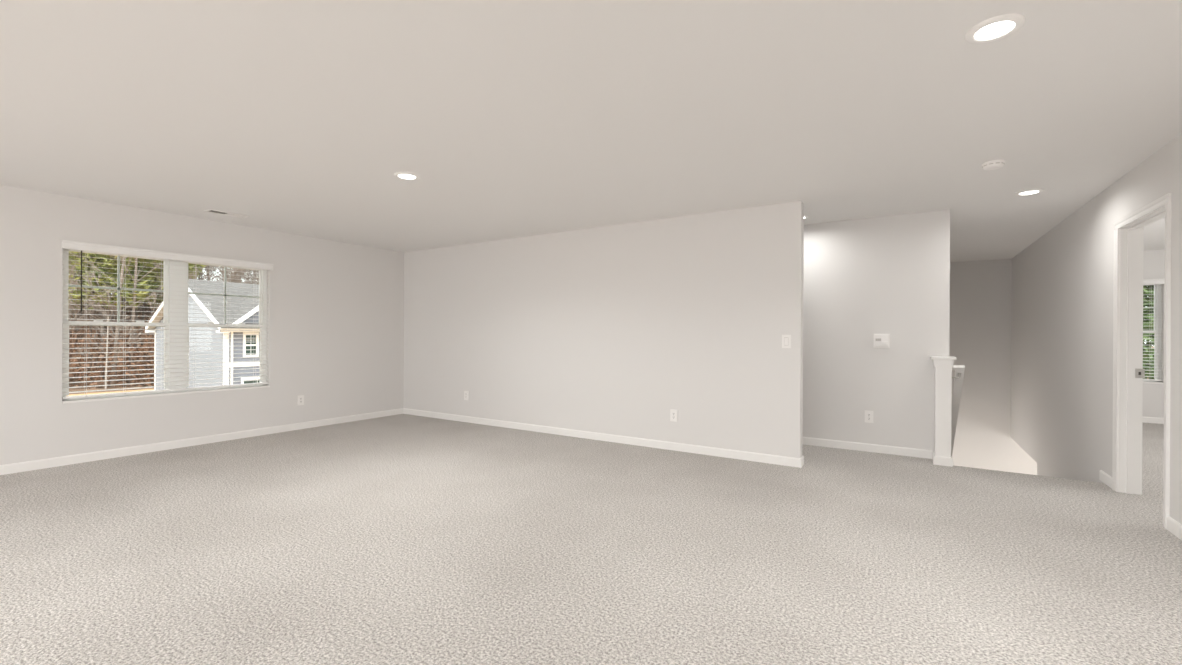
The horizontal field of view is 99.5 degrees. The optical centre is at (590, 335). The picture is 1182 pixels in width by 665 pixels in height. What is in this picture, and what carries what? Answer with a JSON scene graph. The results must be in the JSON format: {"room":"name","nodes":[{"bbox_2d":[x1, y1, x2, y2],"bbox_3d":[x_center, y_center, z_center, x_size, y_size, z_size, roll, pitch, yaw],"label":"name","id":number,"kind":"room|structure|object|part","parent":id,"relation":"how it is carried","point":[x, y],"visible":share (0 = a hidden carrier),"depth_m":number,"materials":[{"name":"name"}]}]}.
{"room":"empty loft room","nodes":[
{"label":"empty loft room","id":0,"kind":"room"},
{"bbox_2d":[0,185,403,464],"bbox_3d":[-4.624,0.142,4.886,0.160,2.820,8.833,0,0,32],"label":"wall","id":1,"kind":"structure","parent":0,"point":[335,309],"depth_m":5.36,"materials":[{"name":"white paint"}]},
{"bbox_2d":[62,249,269,403],"bbox_3d":[-4.362,-0.121,5.278,0.162,1.471,1.735,0,0,32],"label":"window","id":2,"kind":"structure","parent":1,"relation":"in","point":[182,315],"depth_m":5.24,"materials":[{"name":"white plastic"}]},
{"bbox_3d":[-4.647,-0.457,4.920,0.024,0.722,0.773,0,0,32],"label":"sash","id":3,"kind":"part","parent":2,"relation":"part of","materials":[{"name":"white plastic"}]},
{"bbox_3d":[-4.627,0.225,4.907,0.026,0.720,0.773,0,0,32],"label":"sash","id":4,"kind":"part","parent":2,"relation":"part of","materials":[{"name":"white plastic"}]},
{"bbox_3d":[-4.333,0.604,5.258,0.084,0.020,1.733,0,0,32],"label":"sill","id":5,"kind":"part","parent":2,"relation":"part of","materials":[{"name":"white paint"}]},
{"bbox_2d":[62,240,273,398],"bbox_3d":[-4.309,-0.141,5.253,0.101,1.435,1.765,0,0,32],"label":"window blind","id":6,"kind":"object","parent":2,"relation":"attached to","point":[66,244],"visible":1,"depth_m":5.10,"materials":[{"name":"white plastic"}]},
{"bbox_3d":[-4.710,-0.122,4.661,0.054,1.373,0.002,0,0,32],"label":"ladder cord","id":7,"kind":"part","parent":6,"relation":"part of","materials":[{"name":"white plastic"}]},
{"bbox_3d":[-4.565,-0.121,4.892,0.054,1.373,0.002,0,0,32],"label":"ladder cord","id":8,"kind":"part","parent":6,"relation":"part of","materials":[{"name":"white fabric"}]},
{"bbox_3d":[-4.408,-0.121,5.141,0.054,1.373,0.002,0,0,32],"label":"ladder cord","id":9,"kind":"part","parent":6,"relation":"part of","materials":[{"name":"white fabric"}]},
{"bbox_3d":[-4.336,0.567,5.260,0.052,0.018,1.719,0,0,32],"label":"rail","id":10,"kind":"part","parent":6,"relation":"part of","materials":[{"name":"white plastic"}]},
{"bbox_3d":[-4.260,-0.120,5.375,0.054,1.373,0.002,0,0,32],"label":"ladder cord","id":11,"kind":"part","parent":6,"relation":"part of","materials":[{"name":"white fabric"}]},
{"bbox_3d":[-4.090,-0.119,5.645,0.054,1.373,0.002,0,0,32],"label":"ladder cord","id":12,"kind":"part","parent":6,"relation":"part of","materials":[{"name":"white fabric"}]},
{"bbox_3d":[-4.161,-0.455,5.690,0.024,0.722,0.773,0,0,32],"label":"sash","id":13,"kind":"part","parent":2,"relation":"part of","materials":[{"name":"white plastic"}]},
{"bbox_3d":[-4.142,0.227,5.676,0.026,0.720,0.773,0,0,32],"label":"sash","id":14,"kind":"part","parent":2,"relation":"part of","materials":[{"name":"white plastic"}]},
{"bbox_2d":[0,408,402,474],"bbox_3d":[-4.833,1.130,4.401,0.013,0.083,7.493,0,0,32],"label":"baseboard","id":15,"kind":"structure","parent":1,"relation":"attached to","point":[127,451],"depth_m":5.19,"materials":[{"name":"white paint"}]},
{"bbox_2d":[297,395,303,405],"bbox_3d":[-3.647,0.812,6.282,0.010,0.124,0.079,0,0,32],"label":"wall outlet","id":16,"kind":"object","parent":1,"relation":"attached to","point":[300,399],"visible":1,"depth_m":6.28,"materials":[{"name":"white plastic"}]},
{"bbox_2d":[0,0,1181,261],"bbox_3d":[1.409,-1.311,3.607,11.717,0.150,13.100,0,0,32],"label":"ceiling","id":17,"kind":"structure","parent":0,"point":[513,118],"depth_m":2.73,"materials":[{"name":"white paint"}]},
{"bbox_2d":[204,209,249,218],"bbox_3d":[-3.761,-1.260,5.170,0.150,0.008,0.360,0,0,32],"label":"ceiling vent","id":18,"kind":"object","parent":17,"relation":"in","point":[208,210],"visible":1,"depth_m":5.16,"materials":[{"name":"white plastic"}]},
{"bbox_2d":[394,172,419,179],"bbox_3d":[-1.437,-1.245,3.906,0.188,0.012,0.188,0,0,32],"label":"recessed light","id":19,"kind":"object","parent":17,"relation":"in","point":[402,175],"visible":1,"depth_m":3.88,"materials":[{"name":"white plastic"}]},
{"bbox_2d":[981,160,1004,169],"bbox_3d":[2.860,-1.207,3.555,0.132,0.045,0.132,0,0,32],"label":"smoke detector","id":20,"kind":"object","parent":17,"relation":"attached to","point":[994,164],"visible":1,"depth_m":3.52,"materials":[{"name":"white plastic"}]},
{"bbox_2d":[965,13,1024,43],"bbox_3d":[1.620,-1.228,2.008,0.188,0.012,0.188,0,0,32],"label":"recessed light","id":21,"kind":"object","parent":17,"relation":"in","point":[1001,26],"visible":1,"depth_m":1.99,"materials":[{"name":"white plastic"}]},
{"bbox_2d":[1015,189,1043,195],"bbox_3d":[3.731,-1.219,4.259,0.188,0.012,0.188,0,0,32],"label":"recessed light","id":22,"kind":"object","parent":17,"relation":"in","point":[1029,191],"visible":1,"depth_m":4.25,"materials":[{"name":"white plastic"}]},
{"bbox_2d":[0,414,1181,664],"bbox_3d":[1.412,1.394,3.599,11.437,0.380,12.800,0,0,32],"label":"floor","id":23,"kind":"structure","parent":0,"point":[400,539],"depth_m":2.69,"materials":[{"name":"carpet"}]},
{"bbox_2d":[930,356,956,466],"bbox_3d":[3.349,0.706,4.761,0.195,1.012,0.295,0,0,32],"label":"newel post","id":24,"kind":"object","parent":23,"relation":"on","point":[943,365],"visible":1,"depth_m":4.67,"materials":[{"name":"white paint"}]},
{"bbox_3d":[3.353,1.172,4.772,0.149,0.080,0.270,0,0,32],"label":"post","id":25,"kind":"part","parent":24,"relation":"part of","materials":[{"name":"white paint"}]},
{"bbox_3d":[3.357,0.258,4.770,0.155,0.072,0.273,0,0,32],"label":"cap moulding","id":26,"kind":"part","parent":24,"relation":"part of","materials":[{"name":"white paint"}]},
{"bbox_2d":[404,201,803,457],"bbox_3d":[-0.424,-0.028,6.126,5.620,2.440,0.125,0,0,32],"label":"wall","id":27,"kind":"structure","parent":0,"point":[612,329],"depth_m":5.55,"materials":[{"name":"white paint"}]},
{"bbox_2d":[464,391,468,399],"bbox_3d":[-1.711,0.821,6.856,0.079,0.124,0.010,0,0,32],"label":"wall outlet","id":28,"kind":"object","parent":27,"relation":"attached to","point":[466,393],"visible":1,"depth_m":6.85,"materials":[{"name":"white plastic"}]},
{"bbox_2d":[403,408,803,467],"bbox_3d":[-0.425,1.151,6.124,5.633,0.083,0.151,0,0,32],"label":"baseboard","id":29,"kind":"structure","parent":27,"relation":"attached to","point":[712,451],"depth_m":5.51,"materials":[{"name":"white paint"}]},
{"bbox_2d":[670,409,677,421],"bbox_3d":[0.866,0.835,5.230,0.079,0.124,0.010,0,0,32],"label":"wall outlet","id":30,"kind":"object","parent":27,"relation":"attached to","point":[673,413],"visible":1,"depth_m":5.23,"materials":[{"name":"white plastic"}]},
{"bbox_2d":[782,335,790,347],"bbox_3d":[1.811,0.054,4.635,0.079,0.124,0.014,0,0,32],"label":"light switch","id":31,"kind":"object","parent":27,"relation":"attached to","point":[786,339],"visible":1,"depth_m":4.63,"materials":[{"name":"white plastic"}]},
{"bbox_2d":[803,209,949,451],"bbox_3d":[0.641,-0.023,6.717,6.792,2.440,0.120,0,0,32],"label":"wall","id":32,"kind":"structure","parent":0,"point":[863,278],"depth_m":5.19,"materials":[{"name":"white paint"}]},
{"bbox_2d":[803,437,931,458],"bbox_3d":[0.543,1.155,6.697,6.659,0.083,0.013,0,0,32],"label":"baseboard","id":33,"kind":"structure","parent":32,"relation":"attached to","point":[903,451],"depth_m":5.20,"materials":[{"name":"white paint"}]},
{"bbox_2d":[865,411,872,422],"bbox_3d":[2.899,0.846,5.214,0.079,0.124,0.010,0,0,32],"label":"wall outlet","id":34,"kind":"object","parent":32,"relation":"attached to","point":[868,414],"visible":1,"depth_m":5.21,"materials":[{"name":"white plastic"}]},
{"bbox_2d":[874,334,889,347],"bbox_3d":[2.988,0.053,5.139,0.146,0.146,0.044,0,0,32],"label":"thermostat","id":35,"kind":"object","parent":32,"relation":"attached to","point":[880,340],"visible":1,"depth_m":5.13,"materials":[{"name":"white plastic"}]},
{"bbox_2d":[949,250,1164,474],"bbox_3d":[7.739,1.382,7.264,4.885,5.180,0.150,0,0,32],"label":"wall","id":36,"kind":"structure","parent":0,"point":[980,291],"depth_m":8.04,"materials":[{"name":"white paint"}]},
{"bbox_2d":[1143,284,1163,383],"bbox_3d":[7.690,-0.063,7.291,0.870,1.471,0.162,0,0,32],"label":"window","id":37,"kind":"structure","parent":36,"relation":"in","point":[1157,307],"depth_m":7.08,"materials":[{"name":"white plastic"}]},
{"bbox_3d":[7.701,0.284,7.312,0.818,0.720,0.026,0,0,32],"label":"sash","id":38,"kind":"part","parent":37,"relation":"part of","materials":[{"name":"white plastic"}]},
{"bbox_3d":[7.665,0.663,7.259,0.868,0.020,0.084,0,0,32],"label":"sill","id":39,"kind":"part","parent":37,"relation":"part of","materials":[{"name":"white paint"}]},
{"bbox_2d":[1143,278,1164,380],"bbox_3d":[7.665,-0.083,7.238,0.900,1.435,0.101,0,0,32],"label":"window blind","id":40,"kind":"object","parent":37,"relation":"attached to","point":[1145,281],"visible":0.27,"depth_m":7.07,"materials":[{"name":"white plastic"}]},
{"bbox_3d":[7.938,-0.060,7.093,0.002,1.373,0.054,0,0,32],"label":"ladder cord","id":41,"kind":"part","parent":40,"relation":"part of","materials":[{"name":"white fabric"}]},
{"bbox_3d":[7.668,0.626,7.262,0.854,0.018,0.052,0,0,32],"label":"rail","id":42,"kind":"part","parent":40,"relation":"part of","materials":[{"name":"white plastic"}]},
{"bbox_3d":[7.719,-0.397,7.334,0.818,0.722,0.024,0,0,32],"label":"sash","id":43,"kind":"part","parent":37,"relation":"part of","materials":[{"name":"white plastic"}]},
{"bbox_2d":[1011,133,1181,524],"bbox_3d":[3.256,1.364,2.436,0.120,5.180,12.800,0,0,32],"label":"wall","id":44,"kind":"structure","parent":0,"point":[1062,307],"depth_m":4.77,"materials":[{"name":"white paint"}]},
{"bbox_2d":[1099,470,1181,539],"bbox_3d":[2.047,1.168,0.642,0.013,0.083,8.475,0,0,32],"label":"baseboard","id":45,"kind":"structure","parent":44,"relation":"attached to","point":[1172,525],"depth_m":3.10,"materials":[{"name":"white paint"}]},
{"bbox_2d":[1112,193,1170,528],"bbox_3d":[3.937,0.162,3.505,0.156,2.108,0.956,0,0,32],"label":"door frame","id":46,"kind":"structure","parent":44,"relation":"in","point":[1128,371],"depth_m":3.84,"materials":[{"name":"white paint"}]},
{"bbox_3d":[4.202,0.288,3.827,0.050,0.072,0.004,0,0,32],"label":"strike plate","id":47,"kind":"part","parent":46,"relation":"part of","materials":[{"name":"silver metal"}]},
{"bbox_3d":[3.995,0.163,3.468,0.018,2.108,0.956,0,0,32],"label":"casing","id":48,"kind":"part","parent":46,"relation":"part of","materials":[{"name":"white paint"}]},
{"bbox_3d":[4.467,1.366,6.543,0.120,5.180,4.560,0,0,32],"label":"wall","id":49,"kind":"structure","parent":0,"visible":0},
{"bbox_2d":[951,365,964,456],"bbox_3d":[4.293,1.435,6.044,0.118,2.302,2.987,0,0,32],"label":"handrail","id":50,"kind":"object","parent":49,"relation":"attached to","point":[959,369],"visible":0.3,"depth_m":5.13,"materials":[{"name":"white paint"}]},
{"bbox_3d":[4.795,0.193,1.380,3.599,2.820,12.950,0,0,32],"label":"wall","id":51,"kind":"structure","parent":0,"visible":0},
{"bbox_2d":[1142,417,1163,423],"bbox_3d":[6.966,1.189,4.944,3.479,0.083,4.600,0,0,32],"label":"baseboard","id":52,"kind":"structure","parent":51,"relation":"attached to","point":[1144,419],"depth_m":7.05,"materials":[{"name":"white paint"}]},
{"label":"outside","id":53,"kind":"structure","parent":0,"visible":0},
{"bbox_2d":[69,302,1153,394],"bbox_3d":[-19.394,-0.139,53.608,170.000,8.500,150.000,0,0,32],"label":"ground","id":54,"kind":"structure","parent":53,"point":[126,381],"depth_m":37.72,"materials":[{"name":"brown soil"}]},
{"bbox_2d":[68,303,89,349],"bbox_3d":[-41.977,-5.256,40.981,7.378,14.900,5.854,0,0,-15],"label":"bare tree","id":55,"kind":"object","parent":54,"relation":"on","point":[68,303],"visible":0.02,"depth_m":40.68,"materials":[{"name":"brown plant"}]},
{"bbox_2d":[68,283,95,329],"bbox_3d":[-39.411,-2.739,35.178,6.481,12.802,5.250,0,0,23],"label":"bare tree","id":56,"kind":"object","parent":54,"relation":"on","point":[68,283],"visible":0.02,"depth_m":35.73,"materials":[{"name":"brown plant"}]},
{"bbox_2d":[69,254,97,308],"bbox_3d":[-40.620,-3.866,38.563,5.310,13.401,5.177,0,0,-16],"label":"pine tree","id":57,"kind":"object","parent":54,"relation":"on","point":[86,254],"visible":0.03,"depth_m":38.38,"materials":[{"name":"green plant"}]},
{"bbox_2d":[68,254,115,337],"bbox_3d":[-38.981,-4.743,37.534,7.716,16.468,8.160,0,0,-18],"label":"bare tree","id":58,"kind":"object","parent":54,"relation":"on","point":[69,314],"visible":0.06,"depth_m":36.92,"materials":[{"name":"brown plant"}]},
{"bbox_2d":[72,276,136,368],"bbox_3d":[-39.558,-3.277,39.950,5.439,12.716,5.742,0,0,-39],"label":"bare tree","id":59,"kind":"object","parent":54,"relation":"on","point":[121,318],"visible":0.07,"depth_m":39.83,"materials":[{"name":"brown plant"}]},
{"bbox_2d":[68,251,142,374],"bbox_3d":[-38.626,-4.227,39.102,6.196,15.098,6.652,0,0,-22],"label":"bare tree","id":60,"kind":"object","parent":54,"relation":"on","point":[71,318],"visible":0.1,"depth_m":38.70,"materials":[{"name":"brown plant"}]},
{"bbox_2d":[68,251,152,377],"bbox_3d":[-37.695,-3.872,38.611,5.866,14.897,6.143,0,0,43],"label":"pine tree","id":61,"kind":"object","parent":54,"relation":"on","point":[109,272],"visible":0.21,"depth_m":37.87,"materials":[{"name":"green plant"}]},
{"bbox_3d":[-37.822,-6.578,38.542,6.063,9.486,6.242,0,0,32],"label":"crown","id":62,"kind":"part","parent":61,"relation":"part of","materials":[{"name":"green plant"}]},
{"bbox_2d":[79,280,144,388],"bbox_3d":[-35.586,0.085,36.599,3.568,8.526,3.524,0,0,-12],"label":"tree","id":63,"kind":"object","parent":54,"relation":"on","point":[108,301],"visible":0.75,"depth_m":36.92,"materials":[{"name":"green plant"}]},
{"bbox_2d":[69,294,154,388],"bbox_3d":[-37.050,-0.513,45.990,26.191,9.775,17.742,0,0,-39],"label":"undergrowth","id":64,"kind":"object","parent":54,"relation":"on","point":[75,357],"visible":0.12,"depth_m":38.29,"materials":[{"name":"brown plant"}]},
{"bbox_2d":[68,251,162,386],"bbox_3d":[-36.056,-4.736,37.942,6.725,17.910,8.787,0,0,41],"label":"bare tree","id":65,"kind":"object","parent":54,"relation":"on","point":[73,282],"visible":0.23,"depth_m":37.32,"materials":[{"name":"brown plant"}]},
{"bbox_2d":[68,255,162,382],"bbox_3d":[-35.861,-5.142,38.482,8.980,18.277,8.341,0,0,-14],"label":"bare tree","id":66,"kind":"object","parent":54,"relation":"on","point":[133,308],"visible":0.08,"depth_m":38.87,"materials":[{"name":"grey plant"}]},
{"bbox_2d":[93,271,148,366],"bbox_3d":[-39.669,-3.701,41.900,4.644,13.090,4.808,0,0,23],"label":"bare tree","id":67,"kind":"object","parent":54,"relation":"on","point":[124,271],"visible":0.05,"depth_m":42.16,"materials":[{"name":"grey plant"}]},
{"bbox_2d":[91,256,162,366],"bbox_3d":[-37.887,-5.206,41.113,7.379,16.681,7.151,0,0,32],"label":"pine tree","id":68,"kind":"object","parent":54,"relation":"on","point":[146,285],"visible":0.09,"depth_m":41.15,"materials":[{"name":"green plant"}]},
{"bbox_3d":[-37.803,-8.160,41.227,7.387,10.845,7.423,0,0,32],"label":"crown","id":69,"kind":"part","parent":68,"relation":"part of","materials":[{"name":"green plant"}]},
{"bbox_2d":[109,263,188,361],"bbox_3d":[-38.390,-4.428,43.297,7.270,14.230,5.637,0,0,-24],"label":"bare tree","id":70,"kind":"object","parent":54,"relation":"on","point":[143,308],"visible":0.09,"depth_m":42.32,"materials":[{"name":"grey plant"}]},
{"bbox_2d":[124,264,200,316],"bbox_3d":[-38.294,-5.431,45.132,7.964,15.926,7.279,0,0,29],"label":"bare tree","id":71,"kind":"object","parent":54,"relation":"on","point":[199,264],"visible":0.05,"depth_m":43.63,"materials":[{"name":"grey plant"}]},
{"bbox_2d":[141,261,207,310],"bbox_3d":[-37.036,-3.894,44.625,5.242,13.312,5.490,0,0,24],"label":"pine tree","id":72,"kind":"object","parent":54,"relation":"on","point":[190,266],"visible":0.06,"depth_m":44.31,"materials":[{"name":"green plant"}]},
{"bbox_2d":[152,262,229,281],"bbox_3d":[-32.514,-2.288,41.040,5.442,13.303,5.769,0,0,-34],"label":"bare tree","id":73,"kind":"object","parent":54,"relation":"on","point":[211,275],"visible":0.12,"depth_m":42.23,"materials":[{"name":"grey plant"}]},
{"bbox_2d":[194,266,223,279],"bbox_3d":[-39.746,-5.771,51.141,5.409,13.589,5.912,0,0,12],"label":"bare tree","id":74,"kind":"object","parent":54,"relation":"on","point":[207,266],"visible":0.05,"depth_m":50.99,"materials":[{"name":"grey plant"}]},
{"bbox_2d":[198,265,228,280],"bbox_3d":[-42.190,-8.558,54.004,8.589,17.107,6.638,0,0,11],"label":"bare tree","id":75,"kind":"object","parent":54,"relation":"on","point":[209,265],"visible":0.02,"depth_m":53.84,"materials":[{"name":"grey plant"}]},
{"bbox_2d":[188,266,249,283],"bbox_3d":[-32.380,-3.363,43.970,5.413,15.241,5.492,0,0,-7],"label":"bare tree","id":76,"kind":"object","parent":54,"relation":"on","point":[197,272],"visible":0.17,"depth_m":43.43,"materials":[{"name":"grey plant"}]},
{"bbox_2d":[210,266,257,283],"bbox_3d":[-31.855,-2.181,43.134,5.696,13.117,5.626,0,0,-6],"label":"bare tree","id":77,"kind":"object","parent":54,"relation":"on","point":[234,271],"visible":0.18,"depth_m":42.60,"materials":[{"name":"grey plant"}]},
{"bbox_2d":[217,267,256,282],"bbox_3d":[-31.314,-2.652,44.981,5.310,13.521,6.446,0,0,-31],"label":"bare tree","id":78,"kind":"object","parent":54,"relation":"on","point":[217,267],"visible":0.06,"depth_m":43.05,"materials":[{"name":"grey plant"}]},
{"bbox_2d":[219,267,258,283],"bbox_3d":[-28.398,-1.905,43.717,5.374,12.576,5.520,0,0,36],"label":"bare tree","id":79,"kind":"object","parent":54,"relation":"on","point":[229,280],"visible":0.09,"depth_m":43.00,"materials":[{"name":"grey plant"}]},
{"bbox_2d":[233,268,257,283],"bbox_3d":[-33.986,-5.335,49.915,5.916,16.658,5.980,0,0,29],"label":"bare tree","id":80,"kind":"object","parent":54,"relation":"on","point":[233,268],"visible":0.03,"depth_m":49.53,"materials":[{"name":"grey plant"}]},
{"bbox_2d":[1143,285,1153,378],"bbox_3d":[20.745,0.486,18.816,5.495,8.320,4.853,0,0,32],"label":"evergreen tree","id":81,"kind":"object","parent":54,"relation":"on","point":[1148,322],"visible":0.07,"depth_m":18.28,"materials":[{"name":"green plant"}]},
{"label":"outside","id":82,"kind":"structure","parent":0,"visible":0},
{"bbox_2d":[69,389,153,395],"bbox_3d":[-23.374,4.130,18.277,41.000,0.070,46.000,0,0,32],"label":"ground","id":83,"kind":"structure","parent":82,"point":[143,389],"depth_m":35.42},
{"bbox_2d":[145,279,259,389],"bbox_3d":[-18.049,0.528,32.631,9.860,7.200,14.350,0,0,32],"label":"house","id":84,"kind":"structure","parent":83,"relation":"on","point":[235,344],"depth_m":25.65,"materials":[{"name":"grey"}]},
{"bbox_3d":[-17.300,0.469,25.421,0.011,1.000,0.490,0,0,32],"label":"pane","id":85,"kind":"part","parent":84,"relation":"part of","materials":[{"name":"white glass"}]},
{"bbox_3d":[-17.152,2.914,25.677,0.011,1.350,1.250,0,0,32],"label":"pane","id":86,"kind":"part","parent":84,"relation":"part of","materials":[{"name":"white glass"}]}
]}

